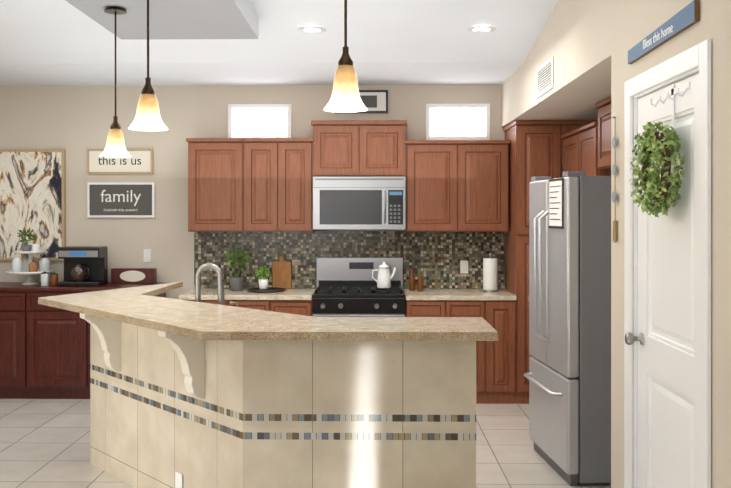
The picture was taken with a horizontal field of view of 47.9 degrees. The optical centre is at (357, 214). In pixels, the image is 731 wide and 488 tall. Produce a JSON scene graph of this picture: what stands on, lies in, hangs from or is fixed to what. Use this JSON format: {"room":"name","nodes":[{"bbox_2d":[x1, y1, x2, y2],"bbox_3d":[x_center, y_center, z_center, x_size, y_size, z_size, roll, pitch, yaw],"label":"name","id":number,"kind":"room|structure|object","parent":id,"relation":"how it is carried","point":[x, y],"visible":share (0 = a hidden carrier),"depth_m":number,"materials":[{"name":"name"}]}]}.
{"room":"kitchen","nodes":[
{"label":"kitchen","id":0,"kind":"room"},
{"bbox_2d":[0,85,504,298],"bbox_3d":[-1.122,-0.023,7.615,6.900,3.200,0.200,0,0,1],"label":"wall","id":1,"kind":"structure","parent":0,"point":[75,122],"depth_m":7.53,"materials":[{"name":"paint"}]},
{"bbox_2d":[0,149,65,259],"bbox_3d":[-3.200,-0.092,7.529,1.048,1.016,0.038,0,0,1],"label":"picture","id":2,"kind":"object","parent":1,"relation":"attached to","point":[33,189],"visible":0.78,"depth_m":7.51,"materials":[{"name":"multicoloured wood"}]},
{"bbox_2d":[87,149,152,173],"bbox_3d":[-2.168,-0.487,7.515,0.597,0.225,0.028,0,0,1],"label":"sign","id":3,"kind":"object","parent":1,"relation":"attached to","point":[145,166],"visible":0.82,"depth_m":7.50,"materials":[{"name":"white wood"}]},
{"bbox_2d":[98,157,140,164],"bbox_3d":[-2.170,-0.496,7.501,0.396,0.080,0.002,0,0,1],"label":"lettering","id":4,"kind":"object","parent":3,"relation":"attached to","point":[99,159],"visible":0.94,"depth_m":7.50,"materials":[{"name":"black"}]},
{"bbox_2d":[87,182,154,216],"bbox_3d":[-2.160,-0.136,7.516,0.613,0.319,0.028,0,0,1],"label":"family sign","id":5,"kind":"object","parent":1,"relation":"attached to","point":[144,206],"visible":0.96,"depth_m":7.50,"materials":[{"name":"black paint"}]},
{"bbox_2d":[101,190,140,205],"bbox_3d":[-2.159,-0.155,7.501,0.370,0.147,0.002,0,0,1],"label":"lettering","id":6,"kind":"object","parent":5,"relation":"attached to","point":[114,195],"visible":1,"depth_m":7.50,"materials":[{"name":"white"}]},
{"bbox_2d":[144,249,150,261],"bbox_3d":[-1.921,0.374,7.522,0.072,0.120,0.009,0,0,1],"label":"switch plate","id":7,"kind":"object","parent":1,"relation":"attached to","point":[147,255],"visible":1,"depth_m":7.52,"materials":[{"name":"white plastic"}]},
{"bbox_2d":[186,138,245,231],"bbox_3d":[-1.236,-0.260,7.339,0.486,0.815,0.349,0,0,1],"label":"upper cabinet","id":8,"kind":"object","parent":1,"relation":"attached to","point":[216,166],"depth_m":7.17,"materials":[{"name":"brown wood"}]},
{"bbox_2d":[228,104,291,137],"bbox_3d":[-0.890,-0.841,7.492,0.576,0.333,0.030,0,0,1],"label":"window","id":9,"kind":"structure","parent":1,"relation":"in","point":[259,120],"depth_m":7.49,"materials":[{"name":"white glass"}]},
{"bbox_2d":[246,138,277,231],"bbox_3d":[-0.841,-0.260,7.333,0.303,0.815,0.349,0,0,1],"label":"upper cabinet","id":10,"kind":"object","parent":1,"relation":"attached to","point":[250,184],"depth_m":7.16,"materials":[{"name":"brown wood"}]},
{"bbox_2d":[278,138,314,231],"bbox_3d":[-0.539,-0.260,7.328,0.301,0.815,0.349,0,0,1],"label":"upper cabinet","id":11,"kind":"object","parent":1,"relation":"attached to","point":[295,186],"depth_m":7.16,"materials":[{"name":"brown wood"}]},
{"bbox_2d":[310,120,361,179],"bbox_3d":[-0.185,-0.576,7.311,0.406,0.483,0.369,0,0,1],"label":"upper cabinet","id":12,"kind":"object","parent":1,"relation":"attached to","point":[335,145],"depth_m":7.13,"materials":[{"name":"brown wood"}]},
{"bbox_2d":[313,177,405,229],"bbox_3d":[0.017,-0.102,7.276,0.803,0.458,0.435,0,0,1],"label":"microwave","id":13,"kind":"object","parent":12,"relation":"attached to","point":[359,203],"visible":1,"depth_m":7.09,"materials":[{"name":"silver metal"}]},
{"bbox_2d":[194,231,503,288],"bbox_3d":[-0.079,0.410,7.490,2.824,0.523,0.012,0,0,1],"label":"backsplash","id":14,"kind":"structure","parent":1,"relation":"attached to","point":[435,258],"depth_m":7.48,"materials":[{"name":"multicoloured tile"}]},
{"bbox_2d":[460,261,467,272],"bbox_3d":[0.968,0.474,7.461,0.072,0.116,0.008,0,0,1],"label":"outlet","id":15,"kind":"object","parent":14,"relation":"attached to","point":[463,266],"visible":1,"depth_m":7.46,"materials":[{"name":"white plastic"}]},
{"bbox_2d":[335,90,387,112],"bbox_3d":[0.036,-1.029,7.479,0.482,0.209,0.023,0,0,1],"label":"picture","id":16,"kind":"object","parent":1,"relation":"attached to","point":[374,101],"visible":0.48,"depth_m":7.47,"materials":[{"name":"black"}]},
{"bbox_2d":[362,120,405,176],"bbox_3d":[0.221,-0.576,7.304,0.406,0.483,0.369,0,0,1],"label":"upper cabinet","id":17,"kind":"object","parent":1,"relation":"attached to","point":[383,141],"depth_m":7.12,"materials":[{"name":"brown wood"}]},
{"bbox_2d":[404,140,457,231],"bbox_3d":[0.647,-0.250,7.308,0.445,0.795,0.349,0,0,1],"label":"upper cabinet","id":18,"kind":"object","parent":1,"relation":"attached to","point":[431,165],"depth_m":7.14,"materials":[{"name":"brown wood"}]},
{"bbox_2d":[426,104,489,139],"bbox_3d":[0.911,-0.841,7.462,0.576,0.333,0.030,0,0,1],"label":"window","id":19,"kind":"structure","parent":1,"relation":"in","point":[457,121],"depth_m":7.46,"materials":[{"name":"white glass"}]},
{"bbox_2d":[458,140,509,231],"bbox_3d":[1.092,-0.249,7.300,0.445,0.795,0.349,0,0,1],"label":"upper cabinet","id":20,"kind":"object","parent":1,"relation":"attached to","point":[483,165],"depth_m":7.13,"materials":[{"name":"brown wood"}]},
{"bbox_2d":[0,0,557,85],"bbox_3d":[-1.665,-1.824,2.750,5.780,1.299,9.540,0,0,1],"label":"ceiling","id":21,"kind":"structure","parent":0,"point":[389,42],"depth_m":5.92,"materials":[{"name":"paint"}]},
{"bbox_2d":[100,7,130,156],"bbox_3d":[-1.378,-0.755,4.685,0.170,0.842,0.170,0,0,1],"label":"pendant light","id":22,"kind":"object","parent":21,"relation":"hanging from","point":[115,145],"visible":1,"depth_m":4.66,"materials":[{"name":"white glass"}]},
{"bbox_2d":[128,0,167,130],"bbox_3d":[-0.923,-0.777,3.623,0.170,0.796,0.170,0,0,1],"label":"pendant light","id":23,"kind":"object","parent":21,"relation":"hanging from","point":[147,117],"visible":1,"depth_m":3.59,"materials":[{"name":"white glass"}]},
{"bbox_2d":[298,27,325,31],"bbox_3d":[-0.315,-1.278,5.693,0.200,0.006,0.200,0,0,1],"label":"recessed light","id":24,"kind":"object","parent":21,"relation":"in","point":[303,29],"visible":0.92,"depth_m":5.66,"materials":[{"name":"white plastic"}]},
{"bbox_2d":[324,0,366,111],"bbox_3d":[-0.046,-1.026,3.218,0.170,1.227,0.170,0,0,1],"label":"pendant light","id":25,"kind":"object","parent":21,"relation":"hanging from","point":[345,96],"visible":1,"depth_m":3.18,"materials":[{"name":"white glass"}]},
{"bbox_2d":[467,26,495,31],"bbox_3d":[0.856,-1.278,5.673,0.200,0.006,0.200,0,0,1],"label":"recessed light","id":26,"kind":"object","parent":21,"relation":"in","point":[490,28],"visible":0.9,"depth_m":5.64,"materials":[{"name":"white"}]},
{"bbox_2d":[0,399,610,487],"bbox_3d":[-1.203,1.616,2.848,6.900,0.060,9.740,0,0,1],"label":"floor","id":27,"kind":"structure","parent":0,"point":[44,443],"depth_m":5.52,"materials":[{"name":"tile"}]},
{"bbox_2d":[0,282,166,398],"bbox_3d":[-2.818,1.098,7.264,2.160,0.960,0.559,0,0,1],"label":"buffet","id":28,"kind":"object","parent":27,"relation":"on","point":[44,351],"visible":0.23,"depth_m":7.00,"materials":[{"name":"brown wood"}]},
{"bbox_2d":[6,228,53,284],"bbox_3d":[-2.908,0.367,7.306,0.400,0.499,0.400,0,0,1],"label":"tiered tray","id":29,"kind":"object","parent":28,"relation":"on","point":[28,267],"visible":1,"depth_m":7.27,"materials":[{"name":"white ceramic"}]},
{"bbox_2d":[41,271,48,285],"bbox_3d":[-2.725,0.554,7.163,0.065,0.125,0.065,0,0,1],"label":"canister","id":30,"kind":"object","parent":28,"relation":"on","point":[44,278],"visible":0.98,"depth_m":7.14,"materials":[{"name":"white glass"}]},
{"bbox_2d":[50,273,57,285],"bbox_3d":[-2.647,0.560,7.181,0.065,0.113,0.065,0,0,1],"label":"canister","id":31,"kind":"object","parent":28,"relation":"on","point":[53,279],"visible":0.94,"depth_m":7.16,"materials":[{"name":"brown ceramic"}]},
{"bbox_2d":[58,246,107,285],"bbox_3d":[-2.416,0.448,7.235,0.362,0.337,0.245,0,0,1],"label":"coffee maker","id":32,"kind":"object","parent":28,"relation":"on","point":[85,265],"visible":1,"depth_m":7.16,"materials":[{"name":"black plastic"}]},
{"bbox_2d":[111,268,156,283],"bbox_3d":[-2.015,0.549,7.410,0.393,0.135,0.082,0,0,1],"label":"box sign","id":33,"kind":"object","parent":28,"relation":"on","point":[133,275],"visible":1,"depth_m":7.37,"materials":[{"name":"brown wood"}]},
{"bbox_2d":[188,300,230,305],"bbox_3d":[-1.283,1.145,7.208,0.397,0.864,0.619,0,0,1],"label":"base cabinet","id":34,"kind":"object","parent":27,"relation":"on","point":[226,302],"depth_m":6.90,"materials":[{"name":"brown wood"}]},
{"bbox_2d":[231,300,270,310],"bbox_3d":[-0.907,1.145,7.202,0.354,0.864,0.619,0,0,1],"label":"base cabinet","id":35,"kind":"object","parent":27,"relation":"on","point":[252,304],"depth_m":6.90,"materials":[{"name":"brown wood"}]},
{"bbox_2d":[90,342,475,487],"bbox_3d":[-0.563,1.066,4.823,2.284,1.032,1.797,0,0,1],"label":"kitchen island","id":36,"kind":"object","parent":27,"relation":"on","point":[201,395],"depth_m":3.92,"materials":[{"name":"tile"}]},
{"bbox_2d":[175,471,182,487],"bbox_3d":[-0.949,1.427,4.369,0.005,0.116,0.072,0,0,-41],"label":"outlet","id":37,"kind":"object","parent":36,"relation":"attached to","point":[178,479],"visible":1,"depth_m":4.37,"materials":[{"name":"white plastic"}]},
{"bbox_2d":[38,282,497,341],"bbox_3d":[-0.670,0.531,4.948,2.618,0.038,2.646,0,0,1],"label":"island countertop","id":38,"kind":"structure","parent":36,"relation":"on","point":[131,314],"depth_m":4.04,"materials":[{"name":"beige stone"}]},
{"bbox_2d":[195,263,223,304],"bbox_3d":[-0.896,0.483,4.986,0.192,0.385,0.104,0,0,1],"label":"faucet","id":39,"kind":"object","parent":38,"relation":"on","point":[218,271],"visible":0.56,"depth_m":4.95,"materials":[{"name":"silver metal"}]},
{"bbox_2d":[271,296,311,315],"bbox_3d":[-0.554,1.145,7.196,0.353,0.864,0.619,0,0,1],"label":"base cabinet","id":40,"kind":"object","parent":27,"relation":"on","point":[299,307],"depth_m":6.89,"materials":[{"name":"brown wood"}]},
{"bbox_2d":[179,288,315,299],"bbox_3d":[-0.934,0.693,7.197,1.114,0.040,0.628,0,0,1],"label":"countertop","id":41,"kind":"structure","parent":40,"relation":"on","point":[206,293],"depth_m":6.89,"materials":[{"name":"beige stone"}]},
{"bbox_2d":[224,244,251,290],"bbox_3d":[-1.057,0.465,7.292,0.250,0.413,0.281,0,0,1],"label":"plant","id":42,"kind":"object","parent":41,"relation":"on","point":[236,282],"visible":1,"depth_m":7.26,"materials":[{"name":"green plant"}]},
{"bbox_2d":[248,287,285,292],"bbox_3d":[-0.800,0.662,7.240,0.336,0.020,0.336,0,0,1],"label":"tray","id":43,"kind":"object","parent":41,"relation":"on","point":[269,289],"visible":0.94,"depth_m":7.22,"materials":[{"name":"brown"}]},
{"bbox_2d":[255,266,270,288],"bbox_3d":[-0.825,0.549,7.210,0.149,0.202,0.152,0,0,1],"label":"plant","id":44,"kind":"object","parent":43,"relation":"on","point":[263,283],"visible":1,"depth_m":7.18,"materials":[{"name":"green plant"}]},
{"bbox_2d":[272,256,291,288],"bbox_3d":[-0.685,0.521,7.446,0.170,0.298,0.058,0,0,1],"label":"cutting board","id":45,"kind":"object","parent":41,"relation":"on","point":[281,270],"visible":0.88,"depth_m":7.44,"materials":[{"name":"brown wood"}]},
{"bbox_2d":[312,257,405,316],"bbox_3d":[0.015,0.983,7.134,0.779,1.190,0.687,0,0,1],"label":"range","id":46,"kind":"object","parent":27,"relation":"on","point":[346,286],"visible":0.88,"depth_m":6.91,"materials":[{"name":"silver metal"}]},
{"bbox_2d":[372,262,396,287],"bbox_3d":[0.232,0.518,7.133,0.216,0.228,0.124,0,0,1],"label":"kettle","id":47,"kind":"object","parent":46,"relation":"on","point":[384,278],"visible":1,"depth_m":7.09,"materials":[{"name":"white ceramic"}]},
{"bbox_2d":[405,296,446,316],"bbox_3d":[0.575,1.145,7.176,0.331,0.864,0.619,0,0,1],"label":"base cabinet","id":48,"kind":"object","parent":27,"relation":"on","point":[414,308],"depth_m":6.87,"materials":[{"name":"brown wood"}]},
{"bbox_2d":[447,300,486,403],"bbox_3d":[0.906,1.145,7.171,0.331,0.864,0.619,0,0,1],"label":"base cabinet","id":49,"kind":"object","parent":27,"relation":"on","point":[455,308],"depth_m":6.86,"materials":[{"name":"brown wood"}]},
{"bbox_2d":[487,300,515,403],"bbox_3d":[1.200,1.145,7.166,0.257,0.864,0.619,0,0,1],"label":"base cabinet","id":50,"kind":"object","parent":27,"relation":"on","point":[496,371],"depth_m":6.86,"materials":[{"name":"brown wood"}]},
{"bbox_2d":[403,289,514,299],"bbox_3d":[0.869,0.693,7.166,0.919,0.040,0.628,0,0,1],"label":"countertop","id":51,"kind":"structure","parent":50,"relation":"on","point":[427,294],"depth_m":6.95,"materials":[{"name":"beige stone"}]},
{"bbox_2d":[409,268,414,290],"bbox_3d":[0.484,0.571,7.308,0.054,0.201,0.054,0,0,1],"label":"bottle","id":52,"kind":"object","parent":51,"relation":"on","point":[411,282],"visible":1,"depth_m":7.29,"materials":[{"name":"brown"}]},
{"bbox_2d":[418,272,422,290],"bbox_3d":[0.554,0.586,7.237,0.048,0.171,0.048,0,0,1],"label":"bottle","id":53,"kind":"object","parent":51,"relation":"on","point":[420,283],"visible":1,"depth_m":7.22,"materials":[{"name":"brown"}]},
{"bbox_2d":[482,253,497,291],"bbox_3d":[1.173,0.504,7.257,0.140,0.335,0.140,0,0,1],"label":"paper towel","id":54,"kind":"object","parent":51,"relation":"on","point":[490,274],"visible":1,"depth_m":7.20,"materials":[{"name":"white paper"}]},
{"bbox_2d":[503,120,597,403],"bbox_3d":[1.693,0.395,7.147,0.750,2.365,0.638,0,0,1],"label":"tall cabinet","id":55,"kind":"object","parent":27,"relation":"on","point":[535,148],"visible":0.33,"depth_m":6.85,"materials":[{"name":"brown wood"}]},
{"bbox_2d":[524,171,610,485],"bbox_3d":[1.523,0.664,5.192,0.806,1.835,0.800,0,0,-4],"label":"fridge","id":56,"kind":"object","parent":27,"relation":"on","point":[568,375],"visible":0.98,"depth_m":4.79,"materials":[{"name":"grey metal"}]},
{"bbox_2d":[501,0,730,487],"bbox_3d":[1.735,-0.564,2.694,1.020,4.300,9.540,0,0,1],"label":"wall","id":57,"kind":"structure","parent":0,"point":[634,23],"depth_m":3.85,"materials":[{"name":"paint"}]},
{"bbox_2d":[536,57,552,97],"bbox_3d":[1.266,-0.924,5.572,0.010,0.200,0.510,0,0,1],"label":"air vent","id":58,"kind":"object","parent":57,"relation":"in","point":[544,78],"visible":1,"depth_m":5.55,"materials":[{"name":"white metal"}]},
{"bbox_2d":[561,129,576,171],"bbox_3d":[1.879,-0.256,6.564,0.359,0.810,0.507,0,0,1],"label":"upper cabinet","id":59,"kind":"object","parent":57,"relation":"attached to","point":[570,142],"depth_m":6.57,"materials":[{"name":"brown wood"}]},
{"bbox_2d":[577,122,610,175],"bbox_3d":[1.871,-0.255,6.057,0.359,0.810,0.508,0,0,1],"label":"upper cabinet","id":60,"kind":"object","parent":57,"relation":"attached to","point":[587,148],"depth_m":6.08,"materials":[{"name":"brown wood"}]},
{"bbox_2d":[593,97,610,172],"bbox_3d":[1.861,-0.549,5.498,0.359,0.460,0.571,0,0,1],"label":"upper cabinet","id":61,"kind":"object","parent":57,"relation":"attached to","point":[602,127],"depth_m":5.66,"materials":[{"name":"brown wood"}]},
{"bbox_2d":[612,117,616,242],"bbox_3d":[1.234,-0.168,3.941,0.024,0.604,0.054,0,0,1],"label":"decor","id":62,"kind":"object","parent":57,"relation":"attached to","point":[614,239],"visible":0.94,"depth_m":3.94,"materials":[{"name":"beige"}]},
{"bbox_2d":[628,0,698,63],"bbox_3d":[1.224,-0.726,3.333,0.018,0.092,0.767,0,0,1],"label":"sign","id":63,"kind":"object","parent":57,"relation":"attached to","point":[684,18],"visible":0.96,"depth_m":3.20,"materials":[{"name":"blue wood"}]},
{"bbox_2d":[643,25,672,48],"bbox_3d":[1.214,-0.724,3.332,0.002,0.038,0.342,0,0,1],"label":"lettering","id":64,"kind":"object","parent":63,"relation":"attached to","point":[645,43],"visible":1,"depth_m":3.34,"materials":[{"name":"white paint"}]},
{"bbox_2d":[624,39,711,487],"bbox_3d":[1.231,0.487,3.313,0.110,2.195,0.935,0,0,1],"label":"pantry door","id":65,"kind":"structure","parent":57,"relation":"in","point":[673,338],"depth_m":3.27,"materials":[{"name":"white paint"}]},
{"bbox_2d":[629,82,689,216],"bbox_3d":[1.179,-0.254,3.254,0.139,0.527,0.351,0,0,1],"label":"wreath","id":66,"kind":"object","parent":65,"relation":"hanging from","point":[657,146],"visible":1,"depth_m":3.18,"materials":[{"name":"green plant"}]}
]}

